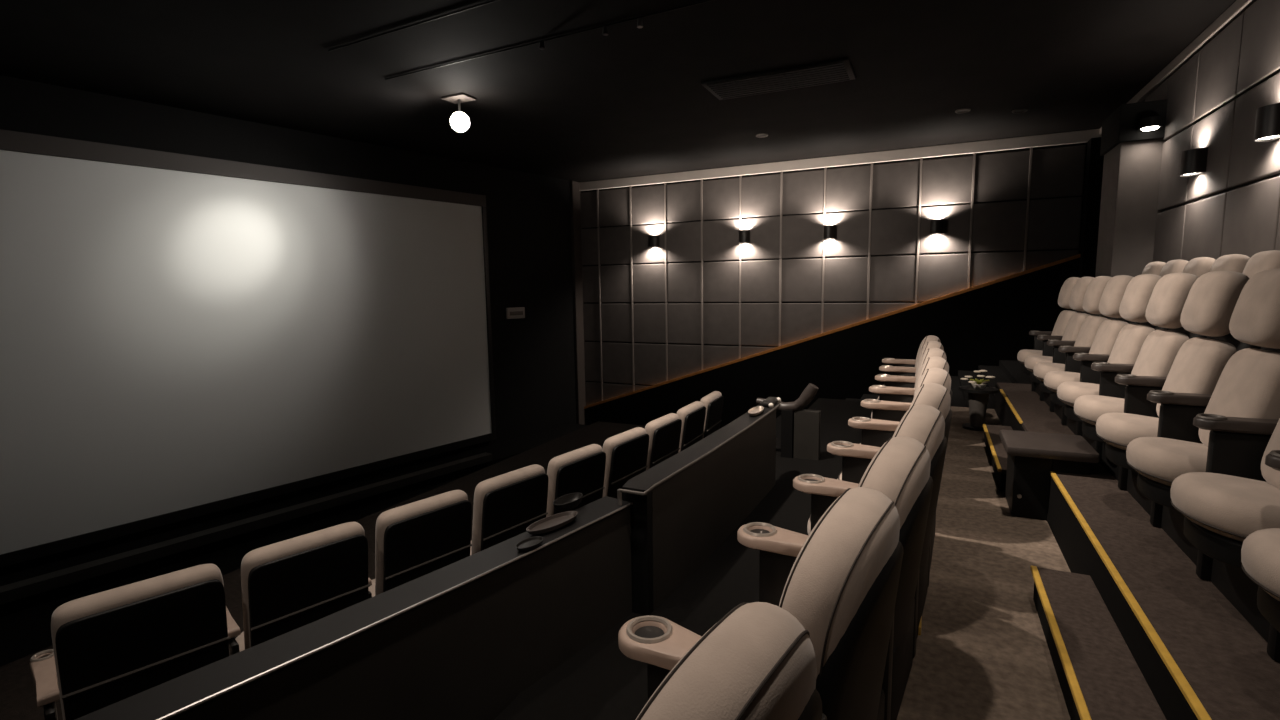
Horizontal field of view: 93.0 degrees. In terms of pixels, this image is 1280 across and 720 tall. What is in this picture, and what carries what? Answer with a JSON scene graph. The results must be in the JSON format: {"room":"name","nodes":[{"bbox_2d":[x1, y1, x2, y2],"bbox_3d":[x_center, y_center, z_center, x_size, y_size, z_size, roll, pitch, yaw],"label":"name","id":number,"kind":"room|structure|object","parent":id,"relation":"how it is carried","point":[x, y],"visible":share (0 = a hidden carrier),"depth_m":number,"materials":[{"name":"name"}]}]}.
{"room":"auditorium","nodes":[
{"label":"auditorium","id":0,"kind":"room"},
{"bbox_2d":[0,75,575,574],"bbox_3d":[-6.746,-0.563,9.553,0.180,6.420,17.093,4,9,37],"label":"wall","id":1,"kind":"structure","parent":0,"point":[528,215],"depth_m":12.86,"materials":[{"name":"black paint"}]},
{"bbox_2d":[0,129,495,567],"bbox_3d":[-7.264,-0.237,8.619,0.145,5.450,12.765,4,9,37],"label":"screen","id":2,"kind":"object","parent":1,"relation":"attached to","point":[183,337],"visible":1,"depth_m":9.36,"materials":[{"name":"white fabric"}]},
{"bbox_2d":[506,307,524,318],"bbox_3d":[-2.934,-1.109,14.326,0.068,0.260,0.540,4,9,37],"label":"wall sign","id":3,"kind":"object","parent":1,"relation":"attached to","point":[517,312],"visible":1,"depth_m":14.28,"materials":[{"name":"grey"}]},
{"bbox_2d":[0,424,585,666],"bbox_3d":[-2.038,2.865,7.733,15.850,0.100,17.000,2,8,26],"label":"floor","id":4,"kind":"structure","parent":0,"point":[24,633],"depth_m":7.95,"materials":[{"name":"black carpet"}]},
{"bbox_2d":[0,423,587,616],"bbox_3d":[-6.364,2.624,9.296,1.120,0.140,16.493,4,9,37],"label":"floor","id":5,"kind":"structure","parent":0,"point":[500,451],"depth_m":9.39,"materials":[{"name":"black carpet"}]},
{"bbox_2d":[0,452,492,604],"bbox_3d":[-7.053,2.672,7.550,0.220,0.140,12.893,4,9,37],"label":"trim","id":6,"kind":"structure","parent":5,"relation":"on","point":[60,578],"depth_m":8.65,"materials":[{"name":"black"}]},
{"bbox_2d":[0,421,777,719],"bbox_3d":[-1.470,2.495,4.724,4.050,1.330,11.800,2,8,26],"label":"floor","id":7,"kind":"structure","parent":0,"point":[18,698],"depth_m":6.14,"materials":[{"name":"carpet"}]},
{"bbox_2d":[30,564,240,719],"bbox_3d":[-2.314,1.489,2.840,0.736,1.142,0.730,6,9,44],"label":"chair","id":8,"kind":"object","parent":7,"relation":"on","point":[111,646],"visible":0.8,"depth_m":2.54,"materials":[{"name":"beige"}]},
{"bbox_2d":[235,522,371,651],"bbox_3d":[-1.857,1.423,3.330,0.736,1.142,0.650,5,9,41],"label":"chair","id":9,"kind":"object","parent":7,"relation":"on","point":[291,584],"visible":0.59,"depth_m":3.00,"materials":[{"name":"beige"}]},
{"bbox_2d":[235,631,244,651],"bbox_3d":[-1.954,1.570,3.383,0.540,0.150,0.520,5,9,41],"label":"seat cushion","id":10,"kind":"object","parent":9,"relation":"on","point":[240,639],"depth_m":3.28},
{"bbox_2d":[75,496,632,719],"bbox_3d":[-1.317,1.550,1.667,0.208,1.268,3.954,5,9,38],"label":"wall","id":11,"kind":"structure","parent":7,"relation":"on","point":[462,639],"depth_m":2.24,"materials":[{"name":"black paint"}]},
{"bbox_2d":[515,536,542,550],"bbox_3d":[-0.466,0.777,2.563,0.080,0.016,0.140,4,9,37],"label":"oval tray","id":12,"kind":"object","parent":11,"relation":"on","point":[532,542],"visible":1,"depth_m":2.57,"materials":[{"name":"black plastic"}]},
{"bbox_2d":[526,511,577,533],"bbox_3d":[-0.398,0.746,2.772,0.110,0.026,0.300,5,9,40],"label":"oval tray","id":13,"kind":"object","parent":11,"relation":"on","point":[550,523],"visible":1,"depth_m":2.78,"materials":[{"name":"black plastic"}]},
{"bbox_2d":[553,493,582,510],"bbox_3d":[-0.356,0.709,3.016,0.100,0.041,0.200,3,8,31],"label":"oval tray","id":14,"kind":"object","parent":11,"relation":"on","point":[569,501],"visible":1,"depth_m":3.02,"materials":[{"name":"black plastic"}]},
{"bbox_2d":[368,490,471,596],"bbox_3d":[-1.446,1.359,3.810,0.736,1.142,0.650,5,9,39],"label":"chair","id":15,"kind":"object","parent":7,"relation":"on","point":[414,540],"visible":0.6,"depth_m":3.48,"materials":[{"name":"beige"}]},
{"bbox_2d":[368,579,374,596],"bbox_3d":[-1.545,1.507,3.859,0.540,0.150,0.520,5,9,39],"label":"seat cushion","id":16,"kind":"object","parent":15,"relation":"on","point":[372,588],"depth_m":3.83,"materials":[{"name":"beige leather"}]},
{"bbox_2d":[470,464,548,555],"bbox_3d":[-1.056,1.294,4.308,0.736,1.142,0.650,4,8,37],"label":"chair","id":17,"kind":"object","parent":7,"relation":"on","point":[505,505],"visible":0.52,"depth_m":3.96,"materials":[{"name":"beige"}]},
{"bbox_2d":[546,444,605,516],"bbox_3d":[-0.686,1.227,4.824,0.736,1.142,0.650,4,8,34],"label":"chair","id":18,"kind":"object","parent":7,"relation":"on","point":[581,470],"visible":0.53,"depth_m":4.51,"materials":[{"name":"beige"}]},
{"bbox_2d":[603,427,648,499],"bbox_3d":[-0.339,1.157,5.360,0.736,1.142,0.650,3,8,31],"label":"chair","id":19,"kind":"object","parent":7,"relation":"on","point":[626,452],"visible":0.37,"depth_m":5.01,"materials":[{"name":"beige"}]},
{"bbox_2d":[645,413,681,469],"bbox_3d":[-0.014,1.086,5.915,0.736,1.142,0.650,3,8,29],"label":"chair","id":20,"kind":"object","parent":7,"relation":"on","point":[664,432],"visible":0.35,"depth_m":5.59,"materials":[{"name":"beige"}]},
{"bbox_2d":[677,401,705,452],"bbox_3d":[0.287,1.013,6.490,0.736,1.142,0.650,2,8,26],"label":"chair","id":21,"kind":"object","parent":7,"relation":"on","point":[692,416],"visible":0.29,"depth_m":6.17,"materials":[{"name":"beige"}]},
{"bbox_2d":[617,401,781,615],"bbox_3d":[0.606,1.165,4.270,0.185,1.355,2.725,3,8,28],"label":"wall","id":22,"kind":"structure","parent":7,"relation":"on","point":[685,506],"depth_m":3.57,"materials":[{"name":"black"}]},
{"bbox_2d":[748,406,763,415],"bbox_3d":[0.909,0.402,4.757,0.100,0.026,0.300,2,8,26],"label":"oval tray","id":23,"kind":"object","parent":22,"relation":"on","point":[757,410],"visible":1,"depth_m":4.78,"materials":[{"name":"beige"}]},
{"bbox_2d":[759,397,777,406],"bbox_3d":[1.096,0.354,5.130,0.100,0.035,0.320,2,8,26],"label":"case","id":24,"kind":"object","parent":22,"relation":"on","point":[774,400],"visible":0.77,"depth_m":5.06,"materials":[{"name":"black plastic"}]},
{"bbox_2d":[700,391,723,438],"bbox_3d":[0.563,0.937,7.086,0.736,1.142,0.650,2,7,23],"label":"chair","id":25,"kind":"object","parent":7,"relation":"on","point":[713,402],"visible":0.28,"depth_m":6.78,"materials":[{"name":"beige"}]},
{"bbox_2d":[0,0,1235,181],"bbox_3d":[-2.138,-3.618,6.959,15.850,0.120,17.000,2,8,26],"label":"ceiling","id":26,"kind":"structure","parent":0,"point":[631,101],"depth_m":7.50,"materials":[{"name":"black paint"}]},
{"bbox_2d":[328,0,498,51],"bbox_3d":[-0.525,-3.371,5.311,6.805,0.017,0.020,3,8,28],"label":"ceiling track","id":27,"kind":"object","parent":26,"relation":"attached to","point":[491,1],"visible":1,"depth_m":6.24,"materials":[{"name":"black metal"}]},
{"bbox_2d":[441,93,475,131],"bbox_3d":[-2.581,-3.518,8.719,0.400,0.482,0.342,2,8,26],"label":"ceiling lamp","id":28,"kind":"object","parent":26,"relation":"hanging from","point":[459,121],"visible":1,"depth_m":8.61,"materials":[{"name":"white glass"}]},
{"bbox_2d":[385,0,713,79],"bbox_3d":[0.127,-3.430,6.087,7.703,0.104,0.086,3,8,27],"label":"ceiling track","id":29,"kind":"object","parent":26,"relation":"attached to","point":[639,23],"visible":1,"depth_m":6.53,"materials":[{"name":"black metal"}]},
{"bbox_2d":[756,134,767,137],"bbox_3d":[2.235,-4.112,11.120,0.228,0.024,0.228,2,8,26],"label":"recessed light","id":30,"kind":"object","parent":26,"relation":"in","point":[757,135],"visible":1,"depth_m":11.13,"materials":[{"name":"grey metal"}]},
{"bbox_2d":[701,57,855,99],"bbox_3d":[1.849,-3.737,8.139,1.900,0.045,0.800,2,8,26],"label":"ceiling vent","id":31,"kind":"object","parent":26,"relation":"in","point":[837,70],"visible":1,"depth_m":8.05,"materials":[{"name":"black metal"}]},
{"bbox_2d":[955,108,970,112],"bbox_3d":[5.166,-3.988,9.709,0.228,0.024,0.228,2,8,26],"label":"recessed light","id":32,"kind":"object","parent":26,"relation":"in","point":[963,110],"visible":1,"depth_m":9.71,"materials":[{"name":"grey metal"}]},
{"bbox_2d":[494,398,872,719],"bbox_3d":[0.745,2.256,3.617,1.380,2.000,11.800,2,8,26],"label":"floor","id":33,"kind":"structure","parent":0,"point":[598,682],"depth_m":3.22,"materials":[{"name":"black carpet"}]},
{"bbox_2d":[618,602,826,719],"bbox_3d":[0.052,0.990,1.305,0.644,1.084,0.750,4,8,36],"label":"recliner","id":34,"kind":"object","parent":33,"relation":"on","point":[758,661],"visible":1,"depth_m":1.02,"materials":[{"name":"beige leather"}]},
{"bbox_2d":[756,383,818,448],"bbox_3d":[1.441,0.578,5.975,0.605,0.731,0.120,2,8,26],"label":"rail","id":35,"kind":"object","parent":33,"relation":"on","point":[810,391],"visible":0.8,"depth_m":5.85,"materials":[{"name":"black plastic"}]},
{"bbox_2d":[781,409,820,459],"bbox_3d":[1.574,0.722,5.940,0.357,0.471,0.140,2,8,26],"label":"wall","id":36,"kind":"structure","parent":33,"relation":"on","point":[804,425],"depth_m":5.89,"materials":[{"name":"black"}]},
{"bbox_2d":[737,487,903,719],"bbox_3d":[0.496,0.904,1.968,0.644,1.084,0.750,4,8,34],"label":"recliner","id":37,"kind":"object","parent":33,"relation":"on","point":[840,581],"visible":0.77,"depth_m":1.60,"materials":[{"name":"beige leather"}]},
{"bbox_2d":[793,436,932,719],"bbox_3d":[0.872,0.826,2.567,0.644,1.084,0.750,3,8,32],"label":"recliner","id":38,"kind":"object","parent":33,"relation":"on","point":[900,469],"visible":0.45,"depth_m":2.25,"materials":[{"name":"beige leather"}]},
{"bbox_2d":[807,404,946,635],"bbox_3d":[1.238,0.747,3.186,0.644,1.084,0.750,3,8,30],"label":"recliner","id":39,"kind":"object","parent":33,"relation":"on","point":[925,424],"visible":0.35,"depth_m":2.90,"materials":[{"name":"beige leather"}]},
{"bbox_2d":[807,518,810,535],"bbox_3d":[1.146,0.893,3.194,0.490,0.174,0.540,3,8,30],"label":"seat cushion","id":40,"kind":"object","parent":39,"relation":"on","point":[809,521],"depth_m":3.15,"materials":[{"name":"beige leather"}]},
{"bbox_2d":[837,383,951,566],"bbox_3d":[1.594,0.664,3.831,0.644,1.084,0.750,3,8,28],"label":"recliner","id":41,"kind":"object","parent":33,"relation":"on","point":[874,432],"visible":0.26,"depth_m":3.69,"materials":[{"name":"beige leather"}]},
{"bbox_2d":[859,368,952,443],"bbox_3d":[1.931,0.581,4.486,0.644,1.084,0.750,3,8,26],"label":"recliner","id":42,"kind":"object","parent":33,"relation":"on","point":[882,410],"visible":0.23,"depth_m":4.71,"materials":[{"name":"beige leather"}]},
{"bbox_2d":[869,356,948,402],"bbox_3d":[2.253,0.497,5.150,0.644,1.084,0.750,2,8,25],"label":"recliner","id":43,"kind":"object","parent":33,"relation":"on","point":[886,393],"visible":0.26,"depth_m":5.37,"materials":[{"name":"beige leather"}]},
{"bbox_2d":[871,348,946,418],"bbox_3d":[2.569,0.412,5.818,0.644,1.084,0.750,2,8,25],"label":"recliner","id":44,"kind":"object","parent":33,"relation":"on","point":[889,380],"visible":0.23,"depth_m":6.03,"materials":[{"name":"beige leather"}]},
{"bbox_2d":[877,341,943,399],"bbox_3d":[2.879,0.327,6.489,0.644,1.084,0.750,2,7,24],"label":"recliner","id":45,"kind":"object","parent":33,"relation":"on","point":[892,370],"visible":0.25,"depth_m":6.70,"materials":[{"name":"beige leather"}]},
{"bbox_2d":[882,335,940,366],"bbox_3d":[3.182,0.242,7.163,0.644,1.084,0.750,2,7,24],"label":"recliner","id":46,"kind":"object","parent":33,"relation":"on","point":[893,362],"visible":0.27,"depth_m":7.37,"materials":[{"name":"beige leather"}]},
{"bbox_2d":[580,143,1086,405],"bbox_3d":[1.536,-1.317,14.803,15.850,6.420,0.212,2,8,26],"label":"wall","id":47,"kind":"structure","parent":0,"point":[703,298],"depth_m":13.64,"materials":[{"name":"black fabric"}]},
{"bbox_2d":[570,181,585,424],"bbox_3d":[-1.912,-1.430,16.191,0.730,6.420,0.400,2,8,26],"label":"trim","id":48,"kind":"structure","parent":47,"relation":"attached to","point":[575,212],"depth_m":15.95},
{"bbox_2d":[649,235,659,246],"bbox_3d":[0.332,-2.931,14.975,0.260,0.280,0.160,2,8,26],"label":"wall sconce","id":49,"kind":"object","parent":47,"relation":"attached to","point":[654,240],"visible":1,"depth_m":14.91,"materials":[{"name":"black metal"}]},
{"bbox_2d":[739,230,749,242],"bbox_3d":[2.393,-2.844,13.984,0.260,0.280,0.160,2,8,26],"label":"wall sconce","id":50,"kind":"object","parent":47,"relation":"attached to","point":[744,235],"visible":1,"depth_m":13.92,"materials":[{"name":"black metal"}]},
{"bbox_2d":[823,225,835,238],"bbox_3d":[4.105,-2.772,13.161,0.260,0.280,0.160,2,8,26],"label":"wall sconce","id":51,"kind":"object","parent":47,"relation":"attached to","point":[829,232],"visible":1,"depth_m":13.10,"materials":[{"name":"black metal"}]},
{"bbox_2d":[585,258,1079,427],"bbox_3d":[3.493,-0.120,13.898,11.050,4.196,0.100,2,8,26],"label":"wall","id":52,"kind":"structure","parent":47,"relation":"attached to","point":[987,325],"depth_m":13.11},
{"bbox_2d":[584,254,1080,408],"bbox_3d":[3.460,-0.363,13.866,11.100,3.825,0.130,2,8,26],"label":"trim","id":53,"kind":"structure","parent":47,"relation":"attached to","point":[1078,255],"depth_m":13.16,"materials":[{"name":"orange wood"}]},
{"bbox_2d":[579,129,1100,190],"bbox_3d":[3.255,-4.308,13.499,11.450,0.215,0.070,2,8,26],"label":"trim","id":54,"kind":"structure","parent":47,"relation":"attached to","point":[1074,137],"depth_m":12.78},
{"bbox_2d":[930,219,943,233],"bbox_3d":[5.995,-2.693,12.253,0.260,0.280,0.160,2,8,26],"label":"wall sconce","id":55,"kind":"object","parent":47,"relation":"attached to","point":[936,225],"visible":1,"depth_m":12.19,"materials":[{"name":"black metal"}]},
{"bbox_2d":[776,360,1031,437],"bbox_3d":[3.992,1.072,11.009,7.560,2.500,4.900,2,8,26],"label":"floor","id":56,"kind":"structure","parent":0,"point":[1008,371],"depth_m":10.88,"materials":[{"name":"black carpet"}]},
{"bbox_2d":[897,406,1070,719],"bbox_3d":[1.776,2.299,3.122,0.910,2.000,11.800,2,8,26],"label":"floor","id":57,"kind":"structure","parent":0,"point":[983,653],"depth_m":3.15,"materials":[{"name":"carpet"}]},
{"bbox_2d":[918,616,921,634],"bbox_3d":[1.357,1.294,2.967,0.034,0.045,0.120,2,8,26],"label":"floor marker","id":58,"kind":"object","parent":57,"relation":"on","point":[920,623],"visible":0.4,"depth_m":2.91,"materials":[{"name":"brown"}]},
{"bbox_2d":[959,385,998,430],"bbox_3d":[3.903,0.558,7.014,0.400,0.470,0.400,2,8,26],"label":"pedestal table","id":59,"kind":"object","parent":57,"relation":"on","point":[977,398],"visible":0.86,"depth_m":6.95,"materials":[{"name":"black"}]},
{"bbox_2d":[961,370,994,388],"bbox_3d":[3.857,0.226,6.949,0.333,0.206,0.313,5,9,39],"label":"flower arrangement","id":60,"kind":"object","parent":59,"relation":"on","point":[978,384],"visible":1,"depth_m":6.95,"materials":[{"name":"white plant"}]},
{"bbox_2d":[971,383,986,388],"bbox_3d":[3.899,0.300,6.984,0.160,0.050,0.160,2,8,26],"label":"bowl","id":61,"kind":"object","parent":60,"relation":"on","point":[976,385],"depth_m":6.94,"materials":[{"name":"beige ceramic"}]},
{"bbox_2d":[983,424,1012,491],"bbox_3d":[3.384,0.875,5.628,0.261,0.184,1.760,2,8,26],"label":"step","id":62,"kind":"structure","parent":57,"relation":"on","point":[996,451],"depth_m":5.49,"materials":[{"name":"carpet"}]},
{"bbox_2d":[999,430,1099,519],"bbox_3d":[2.958,0.849,4.450,0.540,0.530,0.570,2,8,26],"label":"bench","id":63,"kind":"object","parent":57,"relation":"on","point":[1031,456],"visible":0.97,"depth_m":4.30,"materials":[{"name":"black wood"}]},
{"bbox_2d":[1030,565,1166,719],"bbox_3d":[1.139,1.462,1.008,0.261,0.184,4.860,2,8,26],"label":"step","id":64,"kind":"structure","parent":57,"relation":"on","point":[1100,678],"depth_m":2.48,"materials":[{"name":"carpet"}]},
{"bbox_2d":[1095,139,1166,276],"bbox_3d":[6.870,-0.235,8.717,0.490,5.550,0.900,2,8,26],"label":"wall","id":65,"kind":"structure","parent":0,"point":[1131,170],"depth_m":8.14,"materials":[{"name":"grey fabric"}]},
{"bbox_2d":[1100,99,1167,155],"bbox_3d":[6.803,-3.178,8.365,0.530,0.480,1.020,2,8,26],"label":"trim","id":66,"kind":"structure","parent":65,"relation":"on","point":[1122,125],"depth_m":7.98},
{"bbox_2d":[1138,116,1161,130],"bbox_3d":[6.552,-3.030,7.795,0.240,0.140,0.250,2,8,26],"label":"recessed light","id":67,"kind":"object","parent":66,"relation":"in","point":[1154,122],"visible":1,"depth_m":7.72,"materials":[{"name":"black"}]},
{"bbox_2d":[997,382,1279,719],"bbox_3d":[3.021,2.173,2.501,1.860,2.360,11.800,2,8,26],"label":"floor","id":68,"kind":"structure","parent":0,"point":[1225,661],"depth_m":2.51,"materials":[{"name":"carpet"}]},
{"bbox_2d":[1000,389,1022,423],"bbox_3d":[4.033,0.482,6.617,0.028,0.021,1.980,2,8,26],"label":"strip","id":69,"kind":"object","parent":68,"relation":"attached to","point":[1017,416],"visible":1,"depth_m":6.39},
{"bbox_2d":[1017,277,1083,395],"bbox_3d":[4.752,-0.259,6.952,0.725,1.362,0.678,2,8,26],"label":"armchair","id":70,"kind":"object","parent":68,"relation":"on","point":[1064,316],"visible":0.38,"depth_m":6.85,"materials":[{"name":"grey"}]},
{"bbox_2d":[1017,349,1041,364],"bbox_3d":[4.641,-0.003,6.987,0.510,0.216,0.510,2,8,26],"label":"seat cushion","id":71,"kind":"object","parent":70,"relation":"on","point":[1022,355],"depth_m":6.95,"materials":[{"name":"beige leather"}]},
{"bbox_2d":[1025,277,1098,405],"bbox_3d":[4.470,-0.185,6.371,0.725,1.362,0.678,2,8,26],"label":"armchair","id":72,"kind":"object","parent":68,"relation":"on","point":[1075,322],"visible":0.36,"depth_m":6.27,"materials":[{"name":"grey"}]},
{"bbox_2d":[1025,355,1052,371],"bbox_3d":[4.359,0.071,6.407,0.510,0.216,0.510,2,8,26],"label":"seat cushion","id":73,"kind":"object","parent":72,"relation":"on","point":[1032,360],"depth_m":6.36,"materials":[{"name":"beige leather"}]},
{"bbox_2d":[1033,276,1116,418],"bbox_3d":[4.187,-0.112,5.790,0.725,1.362,0.678,2,8,26],"label":"armchair","id":74,"kind":"object","parent":68,"relation":"on","point":[1090,325],"visible":0.32,"depth_m":5.68,"materials":[{"name":"grey"}]},
{"bbox_2d":[1033,362,1064,381],"bbox_3d":[4.077,0.145,5.826,0.510,0.216,0.510,2,8,26],"label":"seat cushion","id":75,"kind":"object","parent":74,"relation":"on","point":[1040,370],"depth_m":5.79,"materials":[{"name":"beige leather"}]},
{"bbox_2d":[1044,275,1139,434],"bbox_3d":[3.905,-0.038,5.210,0.725,1.362,0.678,2,8,26],"label":"armchair","id":76,"kind":"object","parent":68,"relation":"on","point":[1107,333],"visible":0.35,"depth_m":5.10,"materials":[{"name":"grey"}]},
{"bbox_2d":[1044,371,1079,392],"bbox_3d":[3.794,0.219,5.245,0.510,0.216,0.510,2,8,26],"label":"seat cushion","id":77,"kind":"object","parent":76,"relation":"on","point":[1052,379],"depth_m":5.20,"materials":[{"name":"beige leather"}]},
{"bbox_2d":[994,385,1197,719],"bbox_3d":[2.161,1.160,2.790,0.014,0.330,11.800,2,8,26],"label":"platform riser","id":78,"kind":"structure","parent":68,"relation":"attached to","point":[1080,555],"depth_m":2.80,"materials":[{"name":"black carpet"}]},
{"bbox_2d":[1057,274,1168,448],"bbox_3d":[3.623,0.036,4.629,0.725,1.362,0.678,2,8,26],"label":"armchair","id":79,"kind":"object","parent":68,"relation":"on","point":[1129,341],"visible":0.41,"depth_m":4.51,"materials":[{"name":"grey"}]},
{"bbox_2d":[1057,381,1098,406],"bbox_3d":[3.512,0.292,4.664,0.510,0.216,0.510,2,8,26],"label":"seat cushion","id":80,"kind":"object","parent":79,"relation":"on","point":[1068,392],"depth_m":4.62,"materials":[{"name":"beige leather"}]},
{"bbox_2d":[1050,472,1211,719],"bbox_3d":[1.538,1.133,1.483,0.028,0.021,6.130,2,8,26],"label":"strip","id":81,"kind":"object","parent":68,"relation":"attached to","point":[1184,686],"visible":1,"depth_m":2.37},
{"bbox_2d":[1074,273,1206,479],"bbox_3d":[3.340,0.109,4.048,0.725,1.362,0.678,2,8,26],"label":"armchair","id":82,"kind":"object","parent":68,"relation":"on","point":[1158,352],"visible":0.43,"depth_m":3.93,"materials":[{"name":"grey"}]},
{"bbox_2d":[1074,395,1124,425],"bbox_3d":[3.230,0.366,4.083,0.510,0.216,0.510,2,8,26],"label":"seat cushion","id":83,"kind":"object","parent":82,"relation":"on","point":[1088,408],"depth_m":4.03,"materials":[{"name":"beige leather"}]},
{"bbox_2d":[1096,271,1260,514],"bbox_3d":[3.058,0.183,3.467,0.725,1.362,0.678,2,8,26],"label":"armchair","id":84,"kind":"object","parent":68,"relation":"on","point":[1197,367],"visible":0.52,"depth_m":3.35,"materials":[{"name":"grey"}]},
{"bbox_2d":[1096,412,1158,449],"bbox_3d":[2.947,0.440,3.502,0.510,0.216,0.510,2,8,26],"label":"seat cushion","id":85,"kind":"object","parent":84,"relation":"on","point":[1116,429],"depth_m":3.45,"materials":[{"name":"beige leather"}]},
{"bbox_2d":[1126,268,1279,564],"bbox_3d":[2.776,0.257,2.886,0.725,1.362,0.678,2,8,26],"label":"armchair","id":86,"kind":"object","parent":68,"relation":"on","point":[1248,385],"visible":0.58,"depth_m":2.83,"materials":[{"name":"grey"}]},
{"bbox_2d":[1126,437,1207,485],"bbox_3d":[2.665,0.513,2.921,0.510,0.216,0.510,2,8,26],"label":"seat cushion","id":87,"kind":"object","parent":86,"relation":"on","point":[1157,461],"depth_m":2.87,"materials":[{"name":"beige leather"}]},
{"bbox_2d":[1170,414,1279,642],"bbox_3d":[2.494,0.330,2.305,0.725,1.362,0.678,2,8,26],"label":"armchair","id":88,"kind":"object","parent":68,"relation":"on","point":[1237,496],"visible":0.85,"depth_m":2.38,"materials":[{"name":"grey leather"}]},
{"bbox_2d":[1170,472,1279,541],"bbox_3d":[2.383,0.587,2.341,0.510,0.216,0.510,2,8,26],"label":"seat cushion","id":89,"kind":"object","parent":88,"relation":"on","point":[1215,507],"depth_m":2.29,"materials":[{"name":"beige leather"}]},
{"bbox_2d":[1241,450,1279,661],"bbox_3d":[2.211,0.404,1.724,0.725,1.362,0.678,2,8,26],"label":"armchair","id":90,"kind":"object","parent":68,"relation":"on","point":[1260,551],"visible":1,"depth_m":1.85,"materials":[{"name":"grey leather"}]},
{"bbox_2d":[1241,528,1279,600],"bbox_3d":[2.101,0.661,1.760,0.510,0.216,0.510,2,8,26],"label":"seat cushion","id":91,"kind":"object","parent":90,"relation":"on","point":[1260,551],"depth_m":1.83,"materials":[{"name":"beige leather"}]},
{"bbox_2d":[1142,0,1279,262],"bbox_3d":[4.914,-0.077,3.980,0.200,6.420,16.600,2,8,26],"label":"wall","id":92,"kind":"structure","parent":0,"point":[1232,207],"depth_m":6.18,"materials":[{"name":"black fabric"}]},
{"bbox_2d":[1079,137,1103,277],"bbox_3d":[8.296,-0.900,11.325,0.230,6.210,0.350,2,8,26],"label":"trim","id":93,"kind":"structure","parent":92,"relation":"attached to","point":[1094,161],"depth_m":10.99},
{"bbox_2d":[1099,0,1256,134],"bbox_3d":[4.775,-3.197,3.614,0.070,0.125,16.530,2,8,26],"label":"trim","id":94,"kind":"structure","parent":92,"relation":"attached to","point":[1238,7],"depth_m":6.96,"materials":[{"name":"beige"}]},
{"bbox_2d":[1179,147,1207,176],"bbox_3d":[6.117,-2.187,6.736,0.180,0.260,0.300,2,8,26],"label":"wall sconce","id":95,"kind":"object","parent":92,"relation":"attached to","point":[1193,162],"visible":1,"depth_m":6.64,"materials":[{"name":"black metal"}]},
{"bbox_2d":[1253,103,1279,141],"bbox_3d":[5.344,-2.010,5.144,0.180,0.260,0.300,2,8,26],"label":"wall sconce","id":96,"kind":"object","parent":92,"relation":"attached to","point":[1267,122],"visible":1,"depth_m":5.09,"materials":[{"name":"black metal"}]},
{"bbox_3d":[3.483,0.942,2.120,0.790,0.160,11.800,2,8,26],"label":"floor","id":97,"kind":"structure","parent":0,"visible":0},
{"bbox_2d":[1142,261,1165,275],"bbox_3d":[5.719,-0.442,7.007,0.725,1.362,0.678,2,8,26],"label":"armchair","id":98,"kind":"object","parent":97,"relation":"on","point":[1155,268],"visible":0.05,"depth_m":6.71,"materials":[{"name":"grey leather"}]},
{"bbox_2d":[1159,259,1188,276],"bbox_3d":[5.436,-0.368,6.426,0.725,1.362,0.678,2,8,26],"label":"armchair","id":99,"kind":"object","parent":97,"relation":"on","point":[1173,266],"visible":0.06,"depth_m":6.15,"materials":[{"name":"grey leather"}]},
{"bbox_2d":[1183,257,1215,276],"bbox_3d":[5.154,-0.294,5.846,0.725,1.362,0.678,2,8,26],"label":"armchair","id":100,"kind":"object","parent":97,"relation":"on","point":[1199,266],"visible":0.05,"depth_m":5.56,"materials":[{"name":"grey leather"}]},
{"bbox_2d":[1210,254,1249,272],"bbox_3d":[4.872,-0.221,5.265,0.725,1.362,0.678,2,8,26],"label":"armchair","id":101,"kind":"object","parent":97,"relation":"on","point":[1231,262],"visible":0.09,"depth_m":4.97,"materials":[{"name":"grey leather"}]},
{"bbox_2d":[1243,250,1279,278],"bbox_3d":[4.590,-0.147,4.684,0.725,1.362,0.678,2,8,26],"label":"armchair","id":102,"kind":"object","parent":97,"relation":"on","point":[1264,260],"visible":0.1,"depth_m":4.46,"materials":[{"name":"grey leather"}]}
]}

